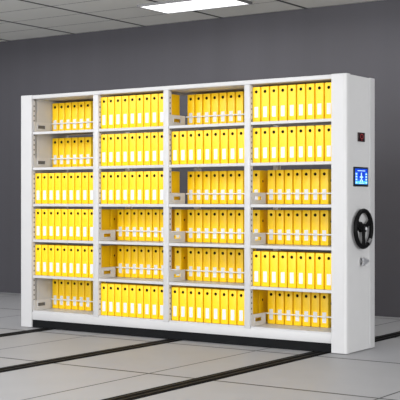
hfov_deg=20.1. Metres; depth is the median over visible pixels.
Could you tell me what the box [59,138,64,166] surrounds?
binder
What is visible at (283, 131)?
binder
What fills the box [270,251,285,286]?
binder
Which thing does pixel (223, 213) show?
binder
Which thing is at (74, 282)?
binder
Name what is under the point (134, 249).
binder
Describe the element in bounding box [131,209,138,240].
binder
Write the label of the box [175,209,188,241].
binder
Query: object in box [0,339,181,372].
rail
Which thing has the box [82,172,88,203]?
binder
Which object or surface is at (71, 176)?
binder
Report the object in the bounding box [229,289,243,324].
binder
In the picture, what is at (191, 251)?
binder
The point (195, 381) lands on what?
rail
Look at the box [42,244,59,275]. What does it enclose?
binder
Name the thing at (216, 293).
binder
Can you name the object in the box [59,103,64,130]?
binder
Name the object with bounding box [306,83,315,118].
binder
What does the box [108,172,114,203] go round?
binder
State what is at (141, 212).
binder
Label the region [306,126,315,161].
binder
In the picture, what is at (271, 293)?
binder
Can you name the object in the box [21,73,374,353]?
shelving
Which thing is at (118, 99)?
binder
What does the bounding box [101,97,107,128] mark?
binder
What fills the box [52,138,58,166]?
binder
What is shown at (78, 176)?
binder
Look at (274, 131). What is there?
binder
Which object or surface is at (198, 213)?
binder
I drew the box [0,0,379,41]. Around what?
ceiling
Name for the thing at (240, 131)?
binder
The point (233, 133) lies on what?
binder
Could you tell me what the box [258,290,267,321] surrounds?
binder
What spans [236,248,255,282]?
binder
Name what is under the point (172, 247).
binder
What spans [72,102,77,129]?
binder
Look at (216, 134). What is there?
binder
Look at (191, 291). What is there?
binder
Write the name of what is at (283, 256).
binder
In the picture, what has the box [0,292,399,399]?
floor
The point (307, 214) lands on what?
binder
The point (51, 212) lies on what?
binder
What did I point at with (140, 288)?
binder
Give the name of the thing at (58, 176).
binder
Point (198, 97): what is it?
binder
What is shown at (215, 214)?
binder
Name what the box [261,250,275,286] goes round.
binder
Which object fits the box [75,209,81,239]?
binder
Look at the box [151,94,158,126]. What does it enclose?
binder
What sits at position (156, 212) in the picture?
binder
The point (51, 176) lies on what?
binder
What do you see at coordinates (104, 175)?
binder
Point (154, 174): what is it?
binder
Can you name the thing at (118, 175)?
binder
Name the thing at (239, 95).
binder
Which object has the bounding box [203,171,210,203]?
binder
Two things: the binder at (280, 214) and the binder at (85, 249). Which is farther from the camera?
the binder at (85, 249)
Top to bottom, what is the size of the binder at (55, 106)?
0.314 m
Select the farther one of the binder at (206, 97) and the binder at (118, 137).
the binder at (118, 137)
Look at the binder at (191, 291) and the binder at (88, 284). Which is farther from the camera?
the binder at (88, 284)
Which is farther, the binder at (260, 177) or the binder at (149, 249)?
the binder at (149, 249)
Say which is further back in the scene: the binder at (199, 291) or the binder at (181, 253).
the binder at (181, 253)
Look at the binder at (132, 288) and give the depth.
10.97 m
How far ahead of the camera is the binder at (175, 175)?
10.85 m
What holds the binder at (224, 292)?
on the shelving
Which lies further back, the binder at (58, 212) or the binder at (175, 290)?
the binder at (58, 212)
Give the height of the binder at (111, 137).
0.314 m
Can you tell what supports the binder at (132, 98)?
on the shelving
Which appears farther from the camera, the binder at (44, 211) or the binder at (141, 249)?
the binder at (44, 211)
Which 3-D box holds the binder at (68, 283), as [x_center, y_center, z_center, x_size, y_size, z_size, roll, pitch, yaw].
[-1.309,0.982,11.882,0.080,0.314,0.242,0,0,34]
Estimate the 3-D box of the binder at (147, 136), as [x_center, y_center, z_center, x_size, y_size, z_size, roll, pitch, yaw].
[-0.443,-0.492,10.974,0.080,0.314,0.242,0,0,34]
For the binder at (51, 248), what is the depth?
11.56 m
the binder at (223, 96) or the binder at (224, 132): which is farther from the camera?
the binder at (223, 96)
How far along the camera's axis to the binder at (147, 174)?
10.87 m
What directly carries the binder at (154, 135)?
on the shelving
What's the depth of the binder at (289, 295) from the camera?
10.29 m
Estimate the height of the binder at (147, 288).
0.314 m
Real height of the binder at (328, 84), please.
0.314 m
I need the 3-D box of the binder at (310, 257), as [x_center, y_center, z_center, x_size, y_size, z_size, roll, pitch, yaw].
[1.029,0.619,9.969,0.080,0.314,0.242,0,0,34]
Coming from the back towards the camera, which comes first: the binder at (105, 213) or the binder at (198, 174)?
the binder at (105, 213)
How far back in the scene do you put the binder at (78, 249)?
11.36 m
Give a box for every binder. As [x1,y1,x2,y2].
[35,173,41,203]
[35,209,41,238]
[35,244,48,274]
[42,173,47,203]
[42,209,47,239]
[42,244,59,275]
[48,173,54,203]
[48,209,54,239]
[48,244,68,275]
[52,103,58,130]
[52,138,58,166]
[52,279,58,307]
[55,173,61,203]
[55,209,61,239]
[55,245,61,275]
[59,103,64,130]
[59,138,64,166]
[59,279,64,308]
[62,173,67,203]
[62,209,67,239]
[62,245,71,276]
[65,102,71,129]
[65,138,71,166]
[65,280,71,308]
[68,173,74,203]
[68,209,74,239]
[68,245,81,276]
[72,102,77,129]
[72,137,78,166]
[72,280,77,309]
[75,173,81,203]
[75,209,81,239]
[75,245,92,276]
[78,102,84,129]
[78,137,84,166]
[78,280,84,309]
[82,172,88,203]
[82,209,88,240]
[82,245,102,277]
[85,101,92,129]
[85,137,92,165]
[85,281,104,310]
[89,172,92,203]
[89,209,109,240]
[89,245,109,277]
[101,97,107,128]
[101,134,107,165]
[101,172,107,203]
[101,282,119,314]
[105,245,121,275]
[108,97,114,128]
[108,134,114,165]
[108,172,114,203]
[108,282,122,315]
[110,209,116,239]
[115,96,121,127]
[115,134,121,165]
[115,172,121,203]
[115,283,130,315]
[117,209,123,239]
[117,245,132,276]
[122,96,128,127]
[122,133,129,165]
[122,172,128,203]
[122,283,141,316]
[124,209,130,240]
[124,245,142,276]
[129,95,136,127]
[129,133,136,164]
[129,172,136,203]
[129,284,142,316]
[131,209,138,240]
[131,245,149,277]
[137,95,143,126]
[137,133,143,164]
[137,171,143,203]
[137,284,153,317]
[138,209,145,240]
[138,246,146,277]
[144,94,150,126]
[144,132,150,164]
[144,171,150,203]
[144,284,160,317]
[146,209,152,240]
[146,246,157,277]
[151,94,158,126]
[151,132,158,164]
[151,171,158,203]
[151,285,162,318]
[153,209,159,240]
[153,246,162,278]
[159,93,179,125]
[159,132,171,164]
[159,171,179,203]
[159,285,179,318]
[160,209,174,240]
[160,246,179,278]
[172,131,179,164]
[172,286,188,320]
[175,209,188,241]
[175,247,191,278]
[180,131,187,163]
[180,286,198,320]
[188,94,194,124]
[188,131,195,163]
[188,171,195,203]
[188,209,200,241]
[188,247,203,280]
[188,287,202,321]
[195,94,202,124]
[195,171,202,203]
[195,209,211,241]
[195,247,214,280]
[196,130,203,163]
[196,287,214,321]
[203,93,210,123]
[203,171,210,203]
[203,209,222,242]
[203,247,220,280]
[204,130,211,163]
[204,287,218,322]
[211,93,219,123]
[211,171,219,203]
[211,209,227,242]
[211,248,222,281]
[212,130,220,163]
[212,288,230,323]
[220,92,227,122]
[220,171,227,203]
[220,210,227,242]
[220,248,234,281]
[221,129,228,163]
[221,288,236,323]
[228,92,235,122]
[228,171,235,203]
[228,210,235,242]
[228,248,243,281]
[229,129,237,162]
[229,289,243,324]
[236,91,243,122]
[236,171,243,203]
[236,210,243,242]
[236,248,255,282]
[238,129,243,162]
[238,289,257,324]
[253,87,261,121]
[253,128,261,162]
[253,170,267,203]
[253,210,267,242]
[253,250,272,285]
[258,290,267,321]
[261,86,269,120]
[261,127,269,162]
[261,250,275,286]
[268,170,275,203]
[268,210,275,243]
[268,290,275,323]
[270,86,278,120]
[270,127,278,161]
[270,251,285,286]
[276,170,284,203]
[276,210,284,243]
[276,291,284,324]
[279,85,287,120]
[279,127,287,161]
[279,251,297,287]
[285,170,293,203]
[285,210,293,244]
[285,291,293,324]
[288,85,296,119]
[288,126,296,161]
[288,251,307,287]
[294,170,302,203]
[294,210,302,244]
[294,291,302,325]
[297,84,305,119]
[297,126,305,161]
[297,252,309,288]
[303,169,311,203]
[303,210,311,244]
[303,292,311,325]
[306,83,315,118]
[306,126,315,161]
[306,252,322,288]
[312,169,320,203]
[312,210,320,244]
[312,292,320,326]
[316,83,324,118]
[316,125,324,160]
[316,252,330,288]
[321,169,330,203]
[321,210,330,245]
[321,293,330,327]
[325,82,330,118]
[325,125,330,160]
[325,253,330,289]
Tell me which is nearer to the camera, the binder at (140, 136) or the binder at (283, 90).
the binder at (283, 90)
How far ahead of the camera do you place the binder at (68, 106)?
11.78 m
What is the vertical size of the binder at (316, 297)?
0.314 m
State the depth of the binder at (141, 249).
11.24 m
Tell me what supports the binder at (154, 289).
on the shelving
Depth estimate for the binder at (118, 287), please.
11.07 m
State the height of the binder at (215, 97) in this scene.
0.314 m
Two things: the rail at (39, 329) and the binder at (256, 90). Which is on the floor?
the rail at (39, 329)
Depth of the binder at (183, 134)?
10.63 m
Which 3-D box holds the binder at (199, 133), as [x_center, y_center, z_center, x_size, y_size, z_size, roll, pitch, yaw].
[0.059,-0.492,10.631,0.080,0.314,0.242,0,0,34]
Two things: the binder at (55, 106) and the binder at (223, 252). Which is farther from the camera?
the binder at (55, 106)
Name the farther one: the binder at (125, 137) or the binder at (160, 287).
the binder at (125, 137)
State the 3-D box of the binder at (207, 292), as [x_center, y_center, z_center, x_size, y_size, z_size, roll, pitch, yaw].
[0.136,0.982,10.579,0.080,0.314,0.242,0,0,34]
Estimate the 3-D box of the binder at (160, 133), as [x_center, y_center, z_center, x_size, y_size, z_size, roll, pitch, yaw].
[-0.296,-0.492,10.873,0.080,0.314,0.242,0,0,34]
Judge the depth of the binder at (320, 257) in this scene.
9.81 m
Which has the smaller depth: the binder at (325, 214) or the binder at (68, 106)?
the binder at (325, 214)
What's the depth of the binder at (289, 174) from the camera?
10.29 m
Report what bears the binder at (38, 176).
on the shelving
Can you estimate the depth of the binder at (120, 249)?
11.39 m
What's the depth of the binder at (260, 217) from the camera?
10.50 m
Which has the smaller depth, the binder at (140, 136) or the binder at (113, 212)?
the binder at (140, 136)
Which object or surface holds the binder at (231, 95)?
on the shelving
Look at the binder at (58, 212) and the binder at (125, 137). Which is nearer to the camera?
the binder at (125, 137)
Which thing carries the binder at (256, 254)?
on the shelving
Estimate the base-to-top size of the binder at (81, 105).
0.314 m
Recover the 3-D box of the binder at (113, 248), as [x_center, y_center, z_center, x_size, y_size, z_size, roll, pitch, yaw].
[-0.867,0.619,11.573,0.080,0.314,0.242,0,0,34]
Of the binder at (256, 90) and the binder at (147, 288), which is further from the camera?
the binder at (147, 288)
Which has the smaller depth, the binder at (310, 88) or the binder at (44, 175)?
the binder at (310, 88)
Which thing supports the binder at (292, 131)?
on the shelving
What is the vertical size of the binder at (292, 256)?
0.314 m
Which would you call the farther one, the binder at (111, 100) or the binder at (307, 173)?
the binder at (111, 100)
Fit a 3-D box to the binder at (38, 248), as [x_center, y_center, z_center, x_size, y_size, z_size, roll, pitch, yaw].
[-1.605,0.619,11.767,0.080,0.314,0.242,0,0,34]
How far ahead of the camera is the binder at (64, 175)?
11.46 m
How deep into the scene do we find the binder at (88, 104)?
11.63 m
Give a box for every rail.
[0,328,54,336]
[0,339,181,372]
[102,331,399,399]
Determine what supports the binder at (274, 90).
on the shelving
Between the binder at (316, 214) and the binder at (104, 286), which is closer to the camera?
the binder at (316, 214)
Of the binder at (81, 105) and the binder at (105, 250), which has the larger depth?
the binder at (81, 105)
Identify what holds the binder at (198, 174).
on the shelving
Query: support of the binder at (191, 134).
on the shelving
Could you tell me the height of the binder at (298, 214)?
0.314 m
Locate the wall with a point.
(362, 39)
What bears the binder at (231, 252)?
on the shelving
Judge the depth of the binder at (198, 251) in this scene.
10.85 m
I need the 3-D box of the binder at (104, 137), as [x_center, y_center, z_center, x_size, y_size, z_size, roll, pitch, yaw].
[-0.883,-0.492,11.274,0.080,0.314,0.242,0,0,34]
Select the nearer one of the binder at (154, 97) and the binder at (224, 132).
the binder at (224, 132)
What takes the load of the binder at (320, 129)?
on the shelving
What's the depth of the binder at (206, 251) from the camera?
10.80 m
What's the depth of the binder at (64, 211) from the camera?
11.46 m
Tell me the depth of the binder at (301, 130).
9.92 m
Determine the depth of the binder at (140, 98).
10.92 m
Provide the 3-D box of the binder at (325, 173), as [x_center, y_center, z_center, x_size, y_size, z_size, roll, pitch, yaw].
[1.177,-0.119,10.185,0.080,0.314,0.242,0,0,34]
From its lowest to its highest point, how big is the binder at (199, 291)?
0.314 m
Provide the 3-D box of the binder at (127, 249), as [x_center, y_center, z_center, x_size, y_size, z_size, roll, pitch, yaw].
[-0.662,0.619,11.440,0.080,0.314,0.242,0,0,34]
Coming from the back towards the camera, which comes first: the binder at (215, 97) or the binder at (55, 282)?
the binder at (55, 282)
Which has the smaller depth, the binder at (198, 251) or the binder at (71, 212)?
the binder at (198, 251)
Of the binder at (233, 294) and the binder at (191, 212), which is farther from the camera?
the binder at (191, 212)
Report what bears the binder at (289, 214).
on the shelving
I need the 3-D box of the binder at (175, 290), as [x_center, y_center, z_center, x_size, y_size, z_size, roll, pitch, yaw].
[-0.169,0.982,10.787,0.080,0.314,0.242,0,0,34]
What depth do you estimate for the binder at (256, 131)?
10.18 m
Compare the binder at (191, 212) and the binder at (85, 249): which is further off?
the binder at (85, 249)
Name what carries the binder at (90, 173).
on the shelving
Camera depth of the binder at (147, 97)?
10.87 m
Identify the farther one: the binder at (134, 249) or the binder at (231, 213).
the binder at (134, 249)
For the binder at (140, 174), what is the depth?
10.92 m
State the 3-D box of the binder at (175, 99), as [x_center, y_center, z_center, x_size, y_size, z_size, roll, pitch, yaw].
[-0.296,-0.860,10.873,0.080,0.314,0.242,0,0,34]
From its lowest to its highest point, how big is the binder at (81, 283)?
0.314 m
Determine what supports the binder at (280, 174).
on the shelving
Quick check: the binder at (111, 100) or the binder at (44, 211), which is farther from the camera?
the binder at (44, 211)
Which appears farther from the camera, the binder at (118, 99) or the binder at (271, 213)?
the binder at (118, 99)
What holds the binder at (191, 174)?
on the shelving
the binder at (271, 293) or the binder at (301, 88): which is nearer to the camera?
the binder at (301, 88)
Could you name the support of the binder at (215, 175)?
on the shelving
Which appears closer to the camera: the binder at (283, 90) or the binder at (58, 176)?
the binder at (283, 90)
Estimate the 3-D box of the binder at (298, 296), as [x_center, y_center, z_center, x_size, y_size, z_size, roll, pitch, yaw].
[0.950,0.982,10.340,0.080,0.314,0.242,0,0,34]
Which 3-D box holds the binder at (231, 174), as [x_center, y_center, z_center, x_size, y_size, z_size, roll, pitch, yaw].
[0.360,-0.119,10.743,0.080,0.314,0.242,0,0,34]
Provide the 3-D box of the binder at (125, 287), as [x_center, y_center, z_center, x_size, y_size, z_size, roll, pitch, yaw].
[-0.663,0.982,11.124,0.080,0.314,0.242,0,0,34]
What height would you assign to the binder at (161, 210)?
0.314 m
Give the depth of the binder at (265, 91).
10.13 m
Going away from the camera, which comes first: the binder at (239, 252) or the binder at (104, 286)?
the binder at (239, 252)
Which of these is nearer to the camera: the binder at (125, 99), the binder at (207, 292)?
the binder at (207, 292)
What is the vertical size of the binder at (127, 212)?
0.314 m
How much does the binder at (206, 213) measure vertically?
0.314 m
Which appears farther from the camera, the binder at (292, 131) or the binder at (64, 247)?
the binder at (64, 247)
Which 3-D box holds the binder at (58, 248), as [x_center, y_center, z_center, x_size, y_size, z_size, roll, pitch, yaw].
[-1.382,0.619,11.615,0.080,0.314,0.242,0,0,34]
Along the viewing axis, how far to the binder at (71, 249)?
11.41 m
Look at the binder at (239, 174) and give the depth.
10.59 m
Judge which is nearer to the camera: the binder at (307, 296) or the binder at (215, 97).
the binder at (307, 296)
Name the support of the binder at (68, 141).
on the shelving
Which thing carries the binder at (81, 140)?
on the shelving
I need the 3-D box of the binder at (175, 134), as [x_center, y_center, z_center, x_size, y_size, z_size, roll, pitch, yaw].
[-0.169,-0.492,10.787,0.080,0.314,0.242,0,0,34]
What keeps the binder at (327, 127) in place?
on the shelving
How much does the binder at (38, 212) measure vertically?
0.314 m
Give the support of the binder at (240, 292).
on the shelving
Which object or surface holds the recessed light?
in the ceiling
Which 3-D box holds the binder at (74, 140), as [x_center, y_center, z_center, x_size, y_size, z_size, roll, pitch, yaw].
[-1.234,-0.492,11.831,0.080,0.314,0.242,0,0,34]
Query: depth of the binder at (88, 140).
11.63 m
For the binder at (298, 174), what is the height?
0.314 m
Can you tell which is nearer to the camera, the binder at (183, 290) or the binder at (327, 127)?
the binder at (327, 127)
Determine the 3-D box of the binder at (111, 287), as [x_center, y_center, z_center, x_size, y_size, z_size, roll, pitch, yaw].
[-0.810,0.982,11.224,0.080,0.314,0.242,0,0,34]
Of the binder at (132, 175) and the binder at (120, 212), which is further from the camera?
the binder at (120, 212)
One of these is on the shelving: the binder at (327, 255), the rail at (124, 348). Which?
the binder at (327, 255)
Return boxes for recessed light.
[137,0,251,13]
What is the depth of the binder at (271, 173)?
10.39 m
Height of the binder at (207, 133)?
0.314 m
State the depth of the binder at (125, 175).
11.02 m
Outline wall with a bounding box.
[0,0,399,317]
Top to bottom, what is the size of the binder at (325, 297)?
0.314 m
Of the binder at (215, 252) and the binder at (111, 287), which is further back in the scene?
the binder at (111, 287)
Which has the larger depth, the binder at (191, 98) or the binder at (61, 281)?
the binder at (61, 281)
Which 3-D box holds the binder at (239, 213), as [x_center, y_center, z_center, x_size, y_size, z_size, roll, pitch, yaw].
[0.436,0.249,10.691,0.080,0.314,0.242,0,0,34]
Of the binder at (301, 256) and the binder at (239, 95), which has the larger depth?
the binder at (239, 95)
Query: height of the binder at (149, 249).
0.314 m
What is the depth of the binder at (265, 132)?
10.13 m
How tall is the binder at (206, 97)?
0.314 m
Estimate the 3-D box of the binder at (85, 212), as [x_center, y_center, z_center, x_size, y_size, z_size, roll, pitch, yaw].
[-1.086,0.249,11.412,0.080,0.314,0.242,0,0,34]
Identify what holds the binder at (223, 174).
on the shelving
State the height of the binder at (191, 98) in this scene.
0.314 m
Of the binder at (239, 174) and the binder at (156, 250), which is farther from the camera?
the binder at (156, 250)
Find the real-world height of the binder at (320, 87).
0.314 m
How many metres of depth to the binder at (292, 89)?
9.97 m
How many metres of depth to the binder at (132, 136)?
10.97 m
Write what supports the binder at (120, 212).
on the shelving
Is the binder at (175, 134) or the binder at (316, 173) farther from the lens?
the binder at (175, 134)
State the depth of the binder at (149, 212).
11.19 m
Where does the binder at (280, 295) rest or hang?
on the shelving

